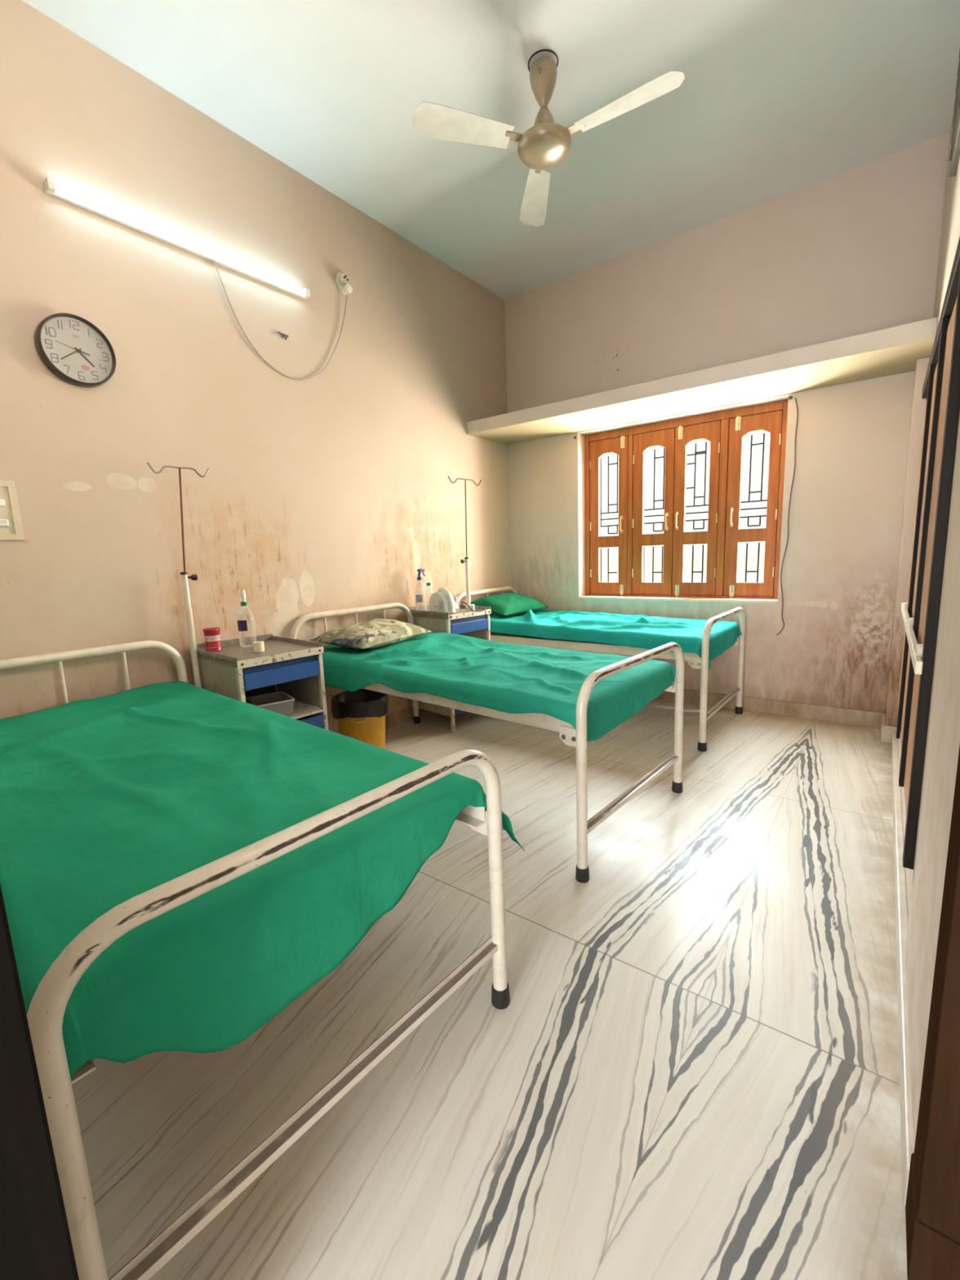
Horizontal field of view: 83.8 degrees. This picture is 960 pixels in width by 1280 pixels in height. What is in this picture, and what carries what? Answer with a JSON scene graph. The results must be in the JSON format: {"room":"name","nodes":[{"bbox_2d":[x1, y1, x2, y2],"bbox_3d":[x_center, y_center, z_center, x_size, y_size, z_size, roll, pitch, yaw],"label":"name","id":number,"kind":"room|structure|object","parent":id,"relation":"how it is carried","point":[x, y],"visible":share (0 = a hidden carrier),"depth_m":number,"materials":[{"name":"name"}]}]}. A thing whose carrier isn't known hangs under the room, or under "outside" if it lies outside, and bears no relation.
{"room":"hospital room","nodes":[
{"label":"hospital room","id":0,"kind":"room"},
{"bbox_2d":[0,0,511,733],"bbox_3d":[-1.589,-0.826,2.575,0.200,3.343,6.450,5,12,37],"label":"wall","id":1,"kind":"structure","parent":0,"point":[331,490],"depth_m":2.64,"materials":[{"name":"paint"}]},
{"bbox_2d":[0,480,24,540],"bbox_3d":[-1.901,-0.490,2.006,0.021,0.226,0.270,5,12,37],"label":"switchboard","id":2,"kind":"object","parent":1,"relation":"attached to","point":[11,523],"visible":1,"depth_m":2.09,"materials":[{"name":"beige plastic"}]},
{"bbox_2d":[0,498,5,506],"bbox_3d":[-1.853,-0.528,2.058,0.012,0.030,0.040,5,12,37],"label":"switch","id":3,"kind":"object","parent":2,"relation":"attached to","point":[2,501],"depth_m":2.06,"materials":[{"name":"white plastic"}]},
{"bbox_2d":[0,519,8,526],"bbox_3d":[-1.850,-0.454,2.070,0.012,0.030,0.040,5,12,37],"label":"switch","id":4,"kind":"object","parent":2,"relation":"attached to","point":[3,522],"depth_m":2.07,"materials":[{"name":"white plastic"}]},
{"bbox_2d":[34,312,115,387],"bbox_3d":[-1.669,-1.197,2.215,0.049,0.272,0.272,5,12,37],"label":"wall clock","id":5,"kind":"object","parent":1,"relation":"attached to","point":[72,347],"visible":1,"depth_m":2.20,"materials":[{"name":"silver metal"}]},
{"bbox_2d":[43,177,352,381],"bbox_3d":[-1.244,-1.737,2.723,0.063,0.630,1.521,5,12,37],"label":"tube light","id":6,"kind":"object","parent":1,"relation":"attached to","point":[51,188],"visible":1,"depth_m":2.49,"materials":[{"name":"white plastic"}]},
{"bbox_2d":[278,331,288,340],"bbox_3d":[-1.089,-1.681,2.965,0.049,0.042,0.047,-3,9,-7],"label":"wall hook","id":7,"kind":"object","parent":1,"relation":"attached to","point":[282,335],"visible":1,"depth_m":2.96,"materials":[{"name":"metal"}]},
{"bbox_2d":[336,271,349,295],"bbox_3d":[-0.825,-2.172,3.249,0.039,0.126,0.088,5,12,37],"label":"wall socket","id":8,"kind":"object","parent":1,"relation":"attached to","point":[342,278],"visible":0.91,"depth_m":3.23,"materials":[{"name":"beige plastic"}]},
{"bbox_2d":[385,706,431,729],"bbox_3d":[-0.886,0.642,3.504,0.014,0.095,4.090,5,12,37],"label":"baseboard","id":9,"kind":"structure","parent":1,"relation":"attached to","point":[398,717],"depth_m":3.90,"materials":[{"name":"tile"}]},
{"bbox_2d":[71,698,907,1279],"bbox_3d":[-0.083,1.002,1.781,3.800,0.120,6.450,5,12,37],"label":"floor","id":10,"kind":"structure","parent":0,"point":[690,1070],"depth_m":1.28,"materials":[{"name":"tile"}]},
{"bbox_2d":[146,462,209,688],"bbox_3d":[-1.371,0.007,2.626,0.040,1.667,0.276,5,12,37],"label":"pole","id":11,"kind":"object","parent":10,"relation":"on","point":[188,613],"visible":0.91,"depth_m":2.56,"materials":[{"name":"beige metal"}]},
{"bbox_2d":[0,640,510,1279],"bbox_3d":[-0.986,0.552,1.662,1.972,0.872,0.961,6,12,40],"label":"hospital bed","id":12,"kind":"object","parent":10,"relation":"on","point":[46,1009],"visible":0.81,"depth_m":0.86,"materials":[{"name":"beige metal"}]},
{"bbox_2d":[0,680,524,1077],"bbox_3d":[-0.923,0.449,1.677,1.881,0.297,1.092,6,12,40],"label":"sheet","id":13,"kind":"object","parent":12,"relation":"on","point":[108,801],"visible":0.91,"depth_m":1.10,"materials":[{"name":"fabric"}]},
{"bbox_2d":[195,633,328,730],"bbox_3d":[-1.090,0.416,2.711,0.514,0.812,0.428,6,12,41],"label":"base cabinet","id":14,"kind":"object","parent":10,"relation":"on","point":[293,667],"visible":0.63,"depth_m":2.59,"materials":[{"name":"grey metal"}]},
{"bbox_2d":[202,627,222,651],"bbox_3d":[-1.332,-0.002,2.663,0.078,0.112,0.078,5,12,37],"label":"tin","id":15,"kind":"object","parent":14,"relation":"on","point":[212,639],"visible":0.95,"depth_m":2.63,"materials":[{"name":"red metal"}]},
{"bbox_2d":[236,589,256,635],"bbox_3d":[-1.207,-0.112,2.753,0.082,0.291,0.083,5,12,37],"label":"bottle","id":16,"kind":"object","parent":14,"relation":"on","point":[242,624],"visible":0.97,"depth_m":2.72,"materials":[{"name":"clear plastic"}]},
{"bbox_2d":[252,640,264,652],"bbox_3d":[-1.075,0.033,2.594,0.052,0.048,0.052,5,12,37],"label":"tape roll","id":17,"kind":"object","parent":14,"relation":"on","point":[259,646],"visible":1,"depth_m":2.57,"materials":[{"name":"beige paper"}]},
{"bbox_2d":[195,633,323,667],"bbox_3d":[-1.106,0.043,2.652,0.508,0.057,0.428,6,12,41],"label":"tray","id":18,"kind":"object","parent":14,"relation":"on","point":[237,652],"depth_m":2.59,"materials":[{"name":"metal"}]},
{"bbox_2d":[245,691,294,716],"bbox_3d":[-1.015,0.325,2.598,0.180,0.089,0.210,-9,11,-35],"label":"plastic tub","id":19,"kind":"object","parent":14,"relation":"on","point":[280,702],"visible":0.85,"depth_m":2.59,"materials":[{"name":"grey plastic"}]},
{"bbox_2d":[245,700,323,719],"bbox_3d":[-1.091,0.362,2.701,0.476,0.011,0.396,6,12,41],"label":"shelf","id":20,"kind":"object","parent":14,"relation":"attached to","point":[301,708],"depth_m":2.69,"materials":[{"name":"white metal"}]},
{"bbox_2d":[331,688,388,749],"bbox_3d":[-0.716,0.524,3.253,0.338,0.396,0.339,5,12,37],"label":"waste bin","id":21,"kind":"object","parent":10,"relation":"on","point":[360,714],"visible":0.8,"depth_m":3.13,"materials":[{"name":"yellow plastic"}]},
{"bbox_2d":[407,604,493,732],"bbox_3d":[-0.211,0.173,3.910,0.464,0.840,0.408,7,13,45],"label":"base cabinet","id":22,"kind":"object","parent":10,"relation":"on","point":[461,622],"visible":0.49,"depth_m":3.73,"materials":[{"name":"grey metal"}]},
{"bbox_2d":[414,568,425,608],"bbox_3d":[-0.427,-0.353,3.816,0.074,0.311,0.079,-1,9,7],"label":"spray bottle","id":23,"kind":"object","parent":22,"relation":"on","point":[419,598],"visible":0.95,"depth_m":3.79,"materials":[{"name":"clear plastic"}]},
{"bbox_2d":[429,586,459,613],"bbox_3d":[-0.237,-0.284,3.757,0.171,0.178,0.202,-11,13,-44],"label":"nebuliser","id":24,"kind":"object","parent":22,"relation":"on","point":[441,601],"visible":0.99,"depth_m":3.69,"materials":[{"name":"grey plastic"}]},
{"bbox_2d":[407,604,490,619],"bbox_3d":[-0.228,-0.213,3.849,0.458,0.057,0.408,7,13,45],"label":"tray","id":25,"kind":"object","parent":22,"relation":"on","point":[420,612],"depth_m":3.74,"materials":[{"name":"metal"}]},
{"bbox_2d":[461,601,486,619],"bbox_3d":[-0.031,-0.208,3.737,0.197,0.124,0.074,3,10,27],"label":"power adapter","id":26,"kind":"object","parent":22,"relation":"on","point":[469,607],"visible":1,"depth_m":3.74,"materials":[{"name":"white plastic"}]},
{"bbox_2d":[448,475,481,604],"bbox_3d":[-0.076,-0.326,4.077,0.040,1.761,0.361,5,12,37],"label":"pole","id":27,"kind":"object","parent":10,"relation":"on","point":[462,561],"visible":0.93,"depth_m":4.01,"materials":[{"name":"beige metal"}]},
{"bbox_2d":[288,602,684,883],"bbox_3d":[-0.057,0.306,2.884,1.972,0.895,0.973,6,12,41],"label":"hospital bed","id":28,"kind":"object","parent":10,"relation":"on","point":[577,738],"visible":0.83,"depth_m":2.18,"materials":[{"name":"beige metal"}]},
{"bbox_2d":[454,586,745,751],"bbox_3d":[0.830,0.078,4.048,1.972,0.905,0.921,5,12,38],"label":"hospital bed","id":29,"kind":"object","parent":10,"relation":"on","point":[694,660],"visible":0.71,"depth_m":3.55,"materials":[{"name":"beige metal"}]},
{"bbox_2d":[489,608,742,670],"bbox_3d":[0.852,-0.079,3.994,1.899,0.271,0.907,5,12,38],"label":"sheet","id":30,"kind":"object","parent":29,"relation":"on","point":[639,631],"visible":0.86,"depth_m":3.62,"materials":[{"name":"teal fabric"}]},
{"bbox_2d":[470,592,548,615],"bbox_3d":[0.245,-0.308,4.476,0.371,0.165,0.680,5,12,37],"label":"pillow","id":31,"kind":"object","parent":30,"relation":"on","point":[507,603],"visible":0.92,"depth_m":4.32,"materials":[{"name":"green fabric"}]},
{"bbox_2d":[22,0,959,300],"bbox_3d":[-0.212,-2.414,1.225,3.800,0.120,6.450,5,12,37],"label":"ceiling","id":32,"kind":"structure","parent":0,"point":[775,99],"depth_m":2.53,"materials":[{"name":"white paint"}]},
{"bbox_2d":[411,48,684,226],"bbox_3d":[0.366,-2.361,2.336,1.005,0.382,1.009,5,12,37],"label":"ceiling fan","id":33,"kind":"object","parent":32,"relation":"hanging from","point":[544,146],"visible":1,"depth_m":2.33,"materials":[{"name":"metal"}]},
{"bbox_2d":[504,132,950,713],"bbox_3d":[1.626,-1.180,4.003,3.200,3.343,0.250,5,12,37],"label":"wall","id":34,"kind":"structure","parent":0,"point":[855,251],"depth_m":3.53,"materials":[{"name":"paint"}]},
{"bbox_2d":[578,399,788,603],"bbox_3d":[1.493,-0.990,4.118,1.506,1.360,0.225,5,12,37],"label":"window","id":35,"kind":"structure","parent":34,"relation":"in","point":[725,430],"depth_m":4.07,"materials":[{"name":"brown wood"}]},
{"bbox_2d":[600,548,601,582],"bbox_3d":[1.055,-0.651,4.658,0.008,0.282,0.012,5,12,37],"label":"window grille","id":36,"kind":"object","parent":35,"relation":"attached to","point":[600,548],"depth_m":4.66,"materials":[{"name":"metal"}]},
{"bbox_2d":[590,435,627,594],"bbox_3d":[1.081,-1.019,4.474,0.327,1.259,0.035,5,12,37],"label":"shutter","id":37,"kind":"object","parent":35,"relation":"attached to","point":[600,446],"depth_m":4.46,"materials":[{"name":"brown wood"}]},
{"bbox_2d":[600,454,618,534],"bbox_3d":[1.096,-1.219,4.519,0.162,0.640,0.012,5,12,37],"label":"window grille","id":38,"kind":"object","parent":35,"relation":"attached to","point":[601,513],"depth_m":4.53,"materials":[{"name":"metal"}]},
{"bbox_2d":[607,548,617,582],"bbox_3d":[1.139,-0.642,4.596,0.082,0.280,0.012,5,12,37],"label":"window grille","id":39,"kind":"object","parent":35,"relation":"attached to","point":[608,572],"depth_m":4.61,"materials":[{"name":"metal"}]},
{"bbox_2d":[643,546,644,582],"bbox_3d":[1.361,-0.625,4.431,0.008,0.282,0.012,5,12,37],"label":"window grille","id":40,"kind":"object","parent":35,"relation":"attached to","point":[643,547],"depth_m":4.42,"materials":[{"name":"metal"}]},
{"bbox_2d":[631,428,675,594],"bbox_3d":[1.378,-0.995,4.253,0.319,1.259,0.035,5,12,37],"label":"shutter","id":41,"kind":"object","parent":35,"relation":"attached to","point":[642,440],"depth_m":4.24,"materials":[{"name":"brown wood"}]},
{"bbox_2d":[644,514,663,517],"bbox_3d":[1.408,-1.004,4.323,0.153,0.011,0.012,5,12,37],"label":"window grille","id":42,"kind":"object","parent":35,"relation":"attached to","point":[660,514],"depth_m":4.32,"materials":[{"name":"metal"}]},
{"bbox_2d":[644,521,663,532],"bbox_3d":[1.412,-0.916,4.337,0.154,0.077,0.012,5,12,37],"label":"window grille","id":43,"kind":"object","parent":35,"relation":"attached to","point":[662,522],"depth_m":4.33,"materials":[{"name":"metal"}]},
{"bbox_2d":[644,448,665,511],"bbox_3d":[1.399,-1.280,4.277,0.159,0.469,0.012,5,12,37],"label":"window grille","id":44,"kind":"object","parent":35,"relation":"attached to","point":[664,456],"depth_m":4.26,"materials":[{"name":"metal"}]},
{"bbox_2d":[652,546,663,582],"bbox_3d":[1.452,-0.620,4.363,0.087,0.285,0.012,5,12,37],"label":"window grille","id":45,"kind":"object","parent":35,"relation":"attached to","point":[653,571],"depth_m":4.37,"materials":[{"name":"metal"}]},
{"bbox_2d":[671,420,720,595],"bbox_3d":[1.639,-0.973,4.059,0.319,1.259,0.035,5,12,37],"label":"shutter","id":46,"kind":"object","parent":35,"relation":"attached to","point":[709,430],"depth_m":4.04,"materials":[{"name":"brown wood"}]},
{"bbox_2d":[684,519,707,529],"bbox_3d":[1.675,-0.894,4.141,0.164,0.077,0.012,5,12,37],"label":"window grille","id":47,"kind":"object","parent":35,"relation":"attached to","point":[703,520],"depth_m":4.13,"materials":[{"name":"metal"}]},
{"bbox_2d":[684,511,708,514],"bbox_3d":[1.673,-0.981,4.126,0.169,0.011,0.012,5,12,37],"label":"window grille","id":48,"kind":"object","parent":35,"relation":"attached to","point":[705,511],"depth_m":4.12,"materials":[{"name":"metal"}]},
{"bbox_2d":[685,441,708,507],"bbox_3d":[1.663,-1.258,4.081,0.166,0.468,0.012,5,12,37],"label":"window grille","id":49,"kind":"object","parent":35,"relation":"attached to","point":[704,495],"depth_m":4.07,"materials":[{"name":"metal"}]},
{"bbox_2d":[691,544,703,582],"bbox_3d":[1.702,-0.595,4.177,0.086,0.289,0.012,5,12,37],"label":"window grille","id":50,"kind":"object","parent":35,"relation":"attached to","point":[692,571],"depth_m":4.18,"materials":[{"name":"metal"}]},
{"bbox_2d":[744,542,759,582],"bbox_3d":[2.012,-0.570,3.947,0.090,0.288,0.012,5,12,37],"label":"window grille","id":51,"kind":"object","parent":35,"relation":"attached to","point":[758,550],"depth_m":3.95,"materials":[{"name":"metal"}]},
{"bbox_2d":[723,410,782,595],"bbox_3d":[1.947,-0.947,3.830,0.329,1.259,0.035,5,12,37],"label":"shutter","id":52,"kind":"object","parent":35,"relation":"attached to","point":[770,421],"depth_m":3.81,"materials":[{"name":"brown wood"}]},
{"bbox_2d":[739,506,766,510],"bbox_3d":[1.988,-0.955,3.892,0.172,0.011,0.012,5,12,37],"label":"window grille","id":53,"kind":"object","parent":35,"relation":"attached to","point":[762,507],"depth_m":3.89,"materials":[{"name":"metal"}]},
{"bbox_2d":[739,515,766,526],"bbox_3d":[1.993,-0.868,3.904,0.173,0.076,0.012,5,12,37],"label":"window grille","id":54,"kind":"object","parent":35,"relation":"attached to","point":[748,522],"depth_m":3.90,"materials":[{"name":"metal"}]},
{"bbox_2d":[740,433,767,502],"bbox_3d":[1.980,-1.231,3.845,0.172,0.467,0.012,5,12,37],"label":"window grille","id":55,"kind":"object","parent":35,"relation":"attached to","point":[763,442],"depth_m":3.84,"materials":[{"name":"metal"}]},
{"bbox_2d":[466,317,937,444],"bbox_3d":[1.228,-1.650,3.675,2.890,0.095,0.600,5,12,37],"label":"ledge","id":56,"kind":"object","parent":34,"relation":"attached to","point":[895,350],"depth_m":3.29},
{"bbox_2d":[655,688,883,728],"bbox_3d":[1.460,0.424,4.267,2.806,0.105,0.016,5,12,37],"label":"baseboard","id":57,"kind":"structure","parent":34,"relation":"attached to","point":[808,711],"depth_m":3.72,"materials":[{"name":"tile"}]},
{"bbox_3d":[2.014,-1.570,3.465,0.024,0.024,0.019,5,12,37],"label":"nail","id":58,"kind":"object","parent":34,"relation":"attached to","visible":0},
{"bbox_2d":[776,397,798,635],"bbox_3d":[2.056,-0.796,3.575,0.060,1.555,0.016,5,12,37],"label":"loose cable","id":59,"kind":"object","parent":58,"relation":"hanging from","point":[795,397],"visible":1,"depth_m":3.56,"materials":[{"name":"plastic"}]},
{"bbox_2d":[897,107,959,1146],"bbox_3d":[1.776,-0.832,1.827,0.322,3.343,3.100,5,12,37],"label":"wall","id":60,"kind":"structure","parent":0,"point":[925,882],"depth_m":1.14,"materials":[{"name":"paint"}]},
{"bbox_2d":[880,713,897,743],"bbox_3d":[2.525,0.544,3.301,0.075,0.100,0.300,5,12,37],"label":"trim","id":61,"kind":"structure","parent":60,"relation":"attached to","point":[886,730],"depth_m":3.19,"materials":[{"name":"tile"}]},
{"bbox_2d":[891,730,914,1207],"bbox_3d":[1.616,0.787,2.063,0.024,0.085,2.790,5,12,37],"label":"baseboard","id":62,"kind":"structure","parent":60,"relation":"attached to","point":[900,889],"depth_m":1.41,"materials":[{"name":"tile"}]},
{"bbox_2d":[884,356,930,726],"bbox_3d":[2.500,-0.520,3.135,0.060,2.055,0.270,5,12,37],"label":"trim","id":63,"kind":"structure","parent":60,"relation":"attached to","point":[918,403],"depth_m":3.03,"materials":[{"name":"paint"}]},
{"bbox_2d":[896,237,959,869],"bbox_3d":[1.667,-0.311,2.029,0.049,1.600,1.850,5,12,37],"label":"door","id":64,"kind":"structure","parent":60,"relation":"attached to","point":[941,385],"depth_m":1.58,"materials":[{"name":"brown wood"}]},
{"bbox_2d":[949,48,959,177],"bbox_3d":[1.810,-2.117,2.000,0.026,0.500,0.400,5,12,37],"label":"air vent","id":65,"kind":"object","parent":60,"relation":"in","point":[955,140],"visible":0.99,"depth_m":2.05,"materials":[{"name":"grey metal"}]},
{"bbox_3d":[-1.375,-0.450,0.217,3.400,3.343,3.080,5,12,37],"label":"wall","id":66,"kind":"structure","parent":0,"visible":0},
{"bbox_2d":[905,745,959,1279],"bbox_3d":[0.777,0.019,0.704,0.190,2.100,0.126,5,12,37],"label":"door","id":67,"kind":"structure","parent":66,"relation":"in","point":[932,1206],"depth_m":0.83,"materials":[{"name":"brown wood"}]},
{"bbox_3d":[-0.960,-0.528,0.598,3.200,3.343,0.220,5,12,37],"label":"wall","id":68,"kind":"structure","parent":0,"visible":0},
{"bbox_2d":[0,883,79,1279],"bbox_3d":[-0.186,0.123,0.134,1.020,2.150,0.238,5,12,37],"label":"door","id":69,"kind":"structure","parent":68,"relation":"in","point":[36,1242],"depth_m":0.54,"materials":[{"name":"black wood"}]},
{"bbox_3d":[-0.065,0.153,2.861,1.815,0.055,0.862,6,12,41],"label":"mattress","id":70,"kind":"object","parent":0,"visible":0},
{"bbox_2d":[322,631,675,753],"bbox_3d":[-0.046,0.150,2.825,1.891,0.231,0.955,6,12,41],"label":"sheet","id":71,"kind":"object","parent":70,"relation":"on","point":[503,677],"visible":0.8,"depth_m":2.48,"materials":[{"name":"green fabric"}]},
{"bbox_2d":[308,618,431,648],"bbox_3d":[-0.639,-0.045,3.216,0.399,0.133,0.660,3,11,29],"label":"pillow","id":72,"kind":"object","parent":71,"relation":"on","point":[375,633],"visible":1,"depth_m":3.04,"materials":[{"name":"fabric"}]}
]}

